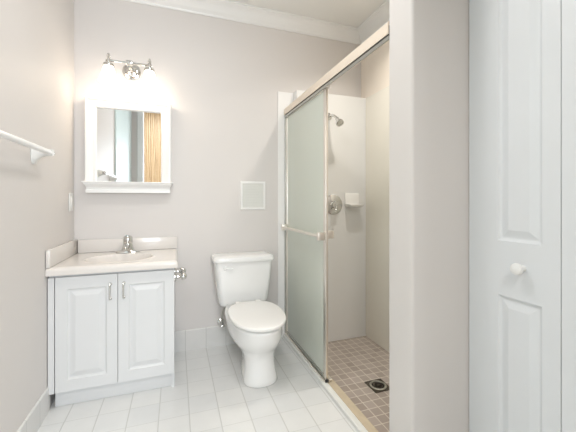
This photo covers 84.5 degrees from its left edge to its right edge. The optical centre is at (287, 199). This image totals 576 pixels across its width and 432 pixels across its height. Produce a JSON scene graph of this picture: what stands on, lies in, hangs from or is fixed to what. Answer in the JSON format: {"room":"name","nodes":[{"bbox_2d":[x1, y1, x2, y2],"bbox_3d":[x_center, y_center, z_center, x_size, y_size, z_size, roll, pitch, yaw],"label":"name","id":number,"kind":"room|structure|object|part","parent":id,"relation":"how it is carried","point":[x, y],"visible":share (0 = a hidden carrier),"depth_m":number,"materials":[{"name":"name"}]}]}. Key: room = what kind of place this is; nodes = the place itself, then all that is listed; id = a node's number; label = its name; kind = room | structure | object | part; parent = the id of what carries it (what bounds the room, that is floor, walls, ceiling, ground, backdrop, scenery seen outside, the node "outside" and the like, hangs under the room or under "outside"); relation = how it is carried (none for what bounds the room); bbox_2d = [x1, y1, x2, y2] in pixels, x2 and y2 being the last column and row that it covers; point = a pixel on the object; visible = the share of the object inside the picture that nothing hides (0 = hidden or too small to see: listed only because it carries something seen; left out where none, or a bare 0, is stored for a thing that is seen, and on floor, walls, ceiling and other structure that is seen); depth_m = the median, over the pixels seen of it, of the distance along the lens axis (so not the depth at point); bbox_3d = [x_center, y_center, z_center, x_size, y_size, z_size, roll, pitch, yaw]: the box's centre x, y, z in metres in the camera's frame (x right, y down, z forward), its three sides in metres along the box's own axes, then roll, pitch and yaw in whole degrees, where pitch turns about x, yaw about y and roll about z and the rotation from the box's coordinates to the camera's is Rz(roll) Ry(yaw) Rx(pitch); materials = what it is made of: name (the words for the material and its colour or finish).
{"room":"bathroom","nodes":[
{"label":"bathroom","id":0,"kind":"room"},
{"bbox_2d":[0,0,73,431],"bbox_3d":[-0.997,-0.185,0.747,0.120,2.570,3.040,0,0,-19],"label":"wall","id":1,"kind":"structure","parent":0,"point":[37,36],"depth_m":1.46,"materials":[{"name":"paint"}]},
{"bbox_2d":[0,130,54,163],"bbox_3d":[-1.054,-0.216,1.209,0.079,0.098,0.670,0,0,-19],"label":"towel bar","id":2,"kind":"object","parent":1,"relation":"attached to","point":[37,152],"visible":1,"depth_m":1.35,"materials":[{"name":"white plastic"}]},
{"bbox_2d":[17,387,49,431],"bbox_3d":[-1.011,1.036,0.980,0.009,0.128,1.450,0,0,-19],"label":"baseboard","id":3,"kind":"structure","parent":1,"relation":"attached to","point":[35,418],"depth_m":1.51,"materials":[{"name":"tile"}]},
{"bbox_2d":[69,193,72,210],"bbox_3d":[-1.373,0.013,2.008,0.010,0.115,0.070,0,0,-19],"label":"light switch","id":4,"kind":"object","parent":1,"relation":"attached to","point":[70,194],"visible":1,"depth_m":1.99,"materials":[{"name":"white plastic"}]},
{"bbox_2d":[37,336,356,431],"bbox_3d":[-0.308,1.175,0.990,1.580,0.150,3.040,0,0,-19],"label":"floor","id":5,"kind":"structure","parent":0,"point":[209,393],"depth_m":1.70,"materials":[{"name":"tile"}]},
{"bbox_2d":[48,268,174,406],"bbox_3d":[-1.028,0.746,1.954,0.618,0.708,0.500,0,0,-19],"label":"vanity cabinet","id":6,"kind":"object","parent":5,"relation":"on","point":[110,334],"visible":1,"depth_m":1.74,"materials":[{"name":"white wood"}]},
{"bbox_3d":[-1.082,0.709,1.711,0.290,0.603,0.018,0,0,-19],"label":"door","id":7,"kind":"part","parent":6,"relation":"part of","materials":[{"name":"white wood"}]},
{"bbox_3d":[-0.969,0.500,1.725,0.016,0.096,0.031,0,0,-19],"label":"handle","id":8,"kind":"part","parent":6,"relation":"part of","materials":[{"name":"silver metal"}]},
{"bbox_2d":[45,236,177,276],"bbox_3d":[-1.020,0.369,1.958,0.640,0.225,0.496,0,0,-19],"label":"countertop","id":9,"kind":"structure","parent":6,"relation":"on","point":[88,256],"depth_m":1.94,"materials":[{"name":"stone"}]},
{"bbox_2d":[116,235,139,252],"bbox_3d":[-1.077,0.289,2.090,0.134,0.121,0.156,0,0,10],"label":"faucet","id":10,"kind":"object","parent":9,"relation":"on","point":[127,247],"visible":1,"depth_m":2.10,"materials":[{"name":"silver metal"}]},
{"bbox_3d":[-1.050,0.307,2.061,0.032,0.043,0.122,0,0,-19],"label":"spout","id":11,"kind":"part","parent":10,"relation":"part of","materials":[{"name":"silver metal"}]},
{"bbox_3d":[-1.068,0.259,2.112,0.060,0.060,0.082,0,0,-19],"label":"lever handle","id":12,"kind":"part","parent":10,"relation":"part of","materials":[{"name":"silver metal"}]},
{"bbox_3d":[-1.071,0.320,2.122,0.148,0.060,0.052,0,0,-19],"label":"plate","id":13,"kind":"part","parent":10,"relation":"part of","materials":[{"name":"silver metal"}]},
{"bbox_3d":[-0.907,0.500,1.747,0.016,0.096,0.031,0,0,-19],"label":"handle","id":14,"kind":"part","parent":6,"relation":"part of","materials":[{"name":"silver metal"}]},
{"bbox_3d":[-0.804,0.709,1.809,0.292,0.603,0.018,0,0,-19],"label":"door","id":15,"kind":"part","parent":6,"relation":"part of","materials":[{"name":"white wood"}]},
{"bbox_2d":[174,268,186,281],"bbox_3d":[-0.675,0.463,1.995,0.072,0.060,0.210,0,0,-19],"label":"toilet paper holder","id":16,"kind":"object","parent":6,"relation":"attached to","point":[183,275],"visible":0.96,"depth_m":1.92,"materials":[{"name":"silver metal"}]},
{"bbox_3d":[-0.700,0.463,2.066,0.072,0.060,0.060,0,0,-19],"label":"post","id":17,"kind":"part","parent":16,"relation":"part of","materials":[{"name":"silver metal"}]},
{"bbox_2d":[211,251,285,387],"bbox_3d":[-0.244,0.749,2.087,0.442,0.703,0.766,0,0,-19],"label":"toilet","id":18,"kind":"object","parent":5,"relation":"on","point":[242,279],"visible":1,"depth_m":2.02,"materials":[{"name":"white ceramic"}]},
{"bbox_3d":[-0.336,0.601,2.347,0.414,0.317,0.198,0,0,-19],"label":"tank","id":19,"kind":"part","parent":18,"relation":"part of","materials":[{"name":"white ceramic"}]},
{"bbox_3d":[-0.335,0.419,2.342,0.442,0.045,0.224,0,0,-19],"label":"tank lid","id":20,"kind":"part","parent":18,"relation":"part of","materials":[{"name":"white ceramic"}]},
{"bbox_3d":[-0.235,0.918,2.085,0.344,0.364,0.724,0,0,-19],"label":"bowl","id":21,"kind":"part","parent":18,"relation":"part of","materials":[{"name":"white ceramic"}]},
{"bbox_3d":[-0.192,0.709,1.963,0.340,0.024,0.498,0,0,-19],"label":"lid","id":22,"kind":"part","parent":18,"relation":"part of","materials":[{"name":"white plastic"}]},
{"bbox_2d":[74,0,360,330],"bbox_3d":[-0.342,-0.110,2.526,2.300,2.720,0.120,0,0,-19],"label":"wall","id":23,"kind":"structure","parent":0,"point":[221,80],"depth_m":2.35,"materials":[{"name":"paint"}]},
{"bbox_2d":[81,96,172,192],"bbox_3d":[-1.072,-0.362,2.152,0.550,0.628,0.097,0,0,-19],"label":"wall mirror","id":24,"kind":"object","parent":23,"relation":"attached to","point":[127,143],"visible":1,"depth_m":2.16,"materials":[{"name":"white paint"}]},
{"bbox_2d":[97,108,160,181],"bbox_3d":[-1.083,-0.367,2.174,0.400,0.490,0.006,0,0,-19],"label":"mirror glass","id":25,"kind":"object","parent":24,"relation":"on","point":[128,139],"depth_m":2.17,"materials":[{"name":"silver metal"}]},
{"bbox_2d":[78,236,176,252],"bbox_3d":[-1.089,0.306,2.186,0.616,0.088,0.020,0,0,-19],"label":"backsplash","id":26,"kind":"structure","parent":23,"relation":"attached to","point":[144,243],"depth_m":2.16,"materials":[{"name":"stone"}]},
{"bbox_2d":[98,53,158,88],"bbox_3d":[-1.053,-0.854,2.113,0.362,0.184,0.184,0,0,-19],"label":"vanity light","id":27,"kind":"object","parent":23,"relation":"attached to","point":[131,71],"visible":1,"depth_m":2.09,"materials":[{"name":"white glass"}]},
{"bbox_3d":[-1.157,-0.812,2.042,0.120,0.100,0.120,0,0,-19],"label":"lamp shade","id":28,"kind":"part","parent":27,"relation":"part of","materials":[{"name":"white glass"}]},
{"bbox_3d":[-0.928,-0.812,2.123,0.120,0.100,0.120,0,0,-19],"label":"lamp shade","id":29,"kind":"part","parent":27,"relation":"part of","materials":[{"name":"white glass"}]},
{"bbox_2d":[175,325,234,351],"bbox_3d":[-0.460,1.025,2.416,0.804,0.150,0.009,0,0,-19],"label":"baseboard","id":30,"kind":"structure","parent":23,"relation":"attached to","point":[198,338],"depth_m":2.35,"materials":[{"name":"tile"}]},
{"bbox_2d":[217,307,225,327],"bbox_3d":[-0.490,0.855,2.357,0.060,0.193,0.099,0,0,-19],"label":"water supply valve","id":31,"kind":"object","parent":23,"relation":"attached to","point":[220,321],"visible":0.93,"depth_m":2.35,"materials":[{"name":"silver metal"}]},
{"bbox_2d":[124,0,360,44],"bbox_3d":[-0.364,-1.423,2.408,2.180,0.095,0.088,0,0,-19],"label":"trim","id":32,"kind":"structure","parent":23,"relation":"attached to","point":[222,9],"depth_m":2.47,"materials":[{"name":"white paint"}]},
{"bbox_2d":[240,181,264,209],"bbox_3d":[-0.274,-0.035,2.482,0.200,0.222,0.007,0,0,-19],"label":"access panel","id":33,"kind":"object","parent":23,"relation":"in","point":[252,193],"visible":1,"depth_m":2.48,"materials":[{"name":"white paint"}]},
{"bbox_2d":[278,91,292,335],"bbox_3d":[-0.019,0.114,2.570,0.130,1.972,0.012,0,0,-19],"label":"trim","id":34,"kind":"structure","parent":23,"relation":"attached to","point":[284,98],"depth_m":2.55,"materials":[{"name":"white paint"}]},
{"bbox_2d":[229,0,385,26],"bbox_3d":[0.153,-1.520,1.153,2.558,0.100,3.040,0,0,-19],"label":"ceiling","id":35,"kind":"structure","parent":0,"point":[354,13],"depth_m":2.43,"materials":[{"name":"paint"}]},
{"bbox_2d":[293,90,365,341],"bbox_3d":[0.360,0.147,2.663,0.645,2.045,0.090,0,0,-19],"label":"wall","id":36,"kind":"structure","parent":0,"point":[346,142],"depth_m":2.67,"materials":[{"name":"plastic"}]},
{"bbox_2d":[328,194,341,214],"bbox_3d":[0.385,0.038,2.583,0.168,0.168,0.076,0,0,-19],"label":"shower valve","id":37,"kind":"object","parent":36,"relation":"attached to","point":[334,201],"visible":0.94,"depth_m":2.60,"materials":[{"name":"silver metal"}]},
{"bbox_3d":[0.388,0.051,2.576,0.064,0.091,0.062,0,0,-19],"label":"lever handle","id":38,"kind":"part","parent":37,"relation":"part of","materials":[{"name":"silver metal"}]},
{"bbox_2d":[328,113,343,126],"bbox_3d":[0.373,-0.643,2.520,0.064,0.143,0.194,0,0,-24],"label":"shower","id":39,"kind":"object","parent":36,"relation":"attached to","point":[339,122],"visible":0.92,"depth_m":2.47,"materials":[{"name":"silver metal"}]},
{"bbox_2d":[345,193,363,206],"bbox_3d":[0.553,0.001,2.635,0.142,0.118,0.092,0,0,-19],"label":"soap dish","id":40,"kind":"object","parent":36,"relation":"attached to","point":[351,199],"visible":1,"depth_m":2.65,"materials":[{"name":"white ceramic"}]},
{"bbox_3d":[0.537,-0.005,2.670,0.130,0.106,0.014,0,0,-19],"label":"plate","id":41,"kind":"part","parent":40,"relation":"part of","materials":[{"name":"white ceramic"}]},
{"bbox_2d":[345,204,363,206],"bbox_3d":[0.553,0.046,2.634,0.142,0.027,0.091,0,0,-19],"label":"tray","id":42,"kind":"object","parent":40,"relation":"on","point":[347,205],"depth_m":2.60,"materials":[{"name":"white ceramic"}]},
{"bbox_2d":[328,336,388,431],"bbox_3d":[0.524,1.210,2.057,0.760,0.080,1.362,0,0,-19],"label":"floor","id":43,"kind":"structure","parent":0,"point":[352,362],"depth_m":2.15,"materials":[{"name":"tile"}]},
{"bbox_2d":[364,379,388,392],"bbox_3d":[0.567,1.166,1.995,0.122,0.008,0.122,0,0,-19],"label":"floor drain","id":44,"kind":"object","parent":43,"relation":"on","point":[377,385],"visible":0.98,"depth_m":1.99,"materials":[{"name":"metal"}]},
{"bbox_2d":[361,41,388,351],"bbox_3d":[0.927,-0.110,2.189,0.132,2.720,1.362,0,0,-19],"label":"wall","id":45,"kind":"structure","parent":0,"point":[377,104],"depth_m":2.56,"materials":[{"name":"beige paint"}]},
{"bbox_2d":[358,0,388,43],"bbox_3d":[0.831,-1.423,2.166,0.088,0.095,1.342,0,0,-19],"label":"trim","id":46,"kind":"structure","parent":45,"relation":"attached to","point":[374,22],"depth_m":2.54,"materials":[{"name":"white paint"}]},
{"bbox_2d":[389,0,468,431],"bbox_3d":[0.836,-0.110,1.383,0.840,2.720,0.136,0,0,-19],"label":"wall partition","id":47,"kind":"structure","parent":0,"point":[429,39],"depth_m":1.23,"materials":[{"name":"paint"}]},
{"bbox_2d":[283,334,367,431],"bbox_3d":[0.196,1.134,1.934,0.035,0.112,1.329,0,0,-19],"label":"trim","id":48,"kind":"structure","parent":47,"relation":"attached to","point":[342,406],"depth_m":1.74,"materials":[{"name":"white stone"}]},
{"bbox_2d":[281,21,388,382],"bbox_3d":[0.224,0.168,1.944,0.141,1.820,1.330,0,0,-19],"label":"shower door","id":49,"kind":"structure","parent":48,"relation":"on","point":[307,234],"depth_m":2.09,"materials":[{"name":"glass"}]},
{"bbox_3d":[0.110,-0.671,2.223,0.017,0.022,0.663,0,0,-19],"label":"rail","id":50,"kind":"part","parent":49,"relation":"part of","materials":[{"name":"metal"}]},
{"bbox_3d":[0.110,1.056,2.223,0.017,0.018,0.663,0,0,-19],"label":"rail","id":51,"kind":"part","parent":49,"relation":"part of","materials":[{"name":"grey metal"}]},
{"bbox_3d":[0.110,0.194,2.223,0.005,1.716,0.671,0,0,-19],"label":"glass pane","id":52,"kind":"part","parent":49,"relation":"part of","materials":[{"name":"glass"}]},
{"bbox_3d":[0.226,0.192,1.894,0.017,1.748,0.034,0,0,-19],"label":"sliding panel","id":53,"kind":"part","parent":49,"relation":"part of","materials":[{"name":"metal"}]},
{"bbox_3d":[0.221,-0.713,1.943,0.068,0.058,1.329,0,0,-19],"label":"header rail","id":54,"kind":"part","parent":49,"relation":"part of","materials":[{"name":"silver metal"}]},
{"bbox_2d":[328,374,378,431],"bbox_3d":[0.248,1.136,1.912,0.048,0.108,1.252,0,0,-19],"label":"trim","id":55,"kind":"structure","parent":47,"relation":"attached to","point":[366,423],"depth_m":1.65,"materials":[{"name":"beige stone"}]},
{"bbox_3d":[0.997,-1.202,0.667,0.090,0.535,1.322,0,0,-19],"label":"wall","id":56,"kind":"structure","parent":0,"visible":0},
{"bbox_2d":[469,0,575,431],"bbox_3d":[0.936,0.081,0.661,0.076,2.015,1.288,0,0,-19],"label":"door","id":57,"kind":"structure","parent":56,"relation":"in","point":[522,53],"depth_m":1.08,"materials":[{"name":"paint"}]},
{"bbox_3d":[0.775,0.232,1.065,0.042,0.041,0.041,0,0,-19],"label":"knob","id":58,"kind":"part","parent":57,"relation":"part of","materials":[{"name":"white paint"}]}
]}

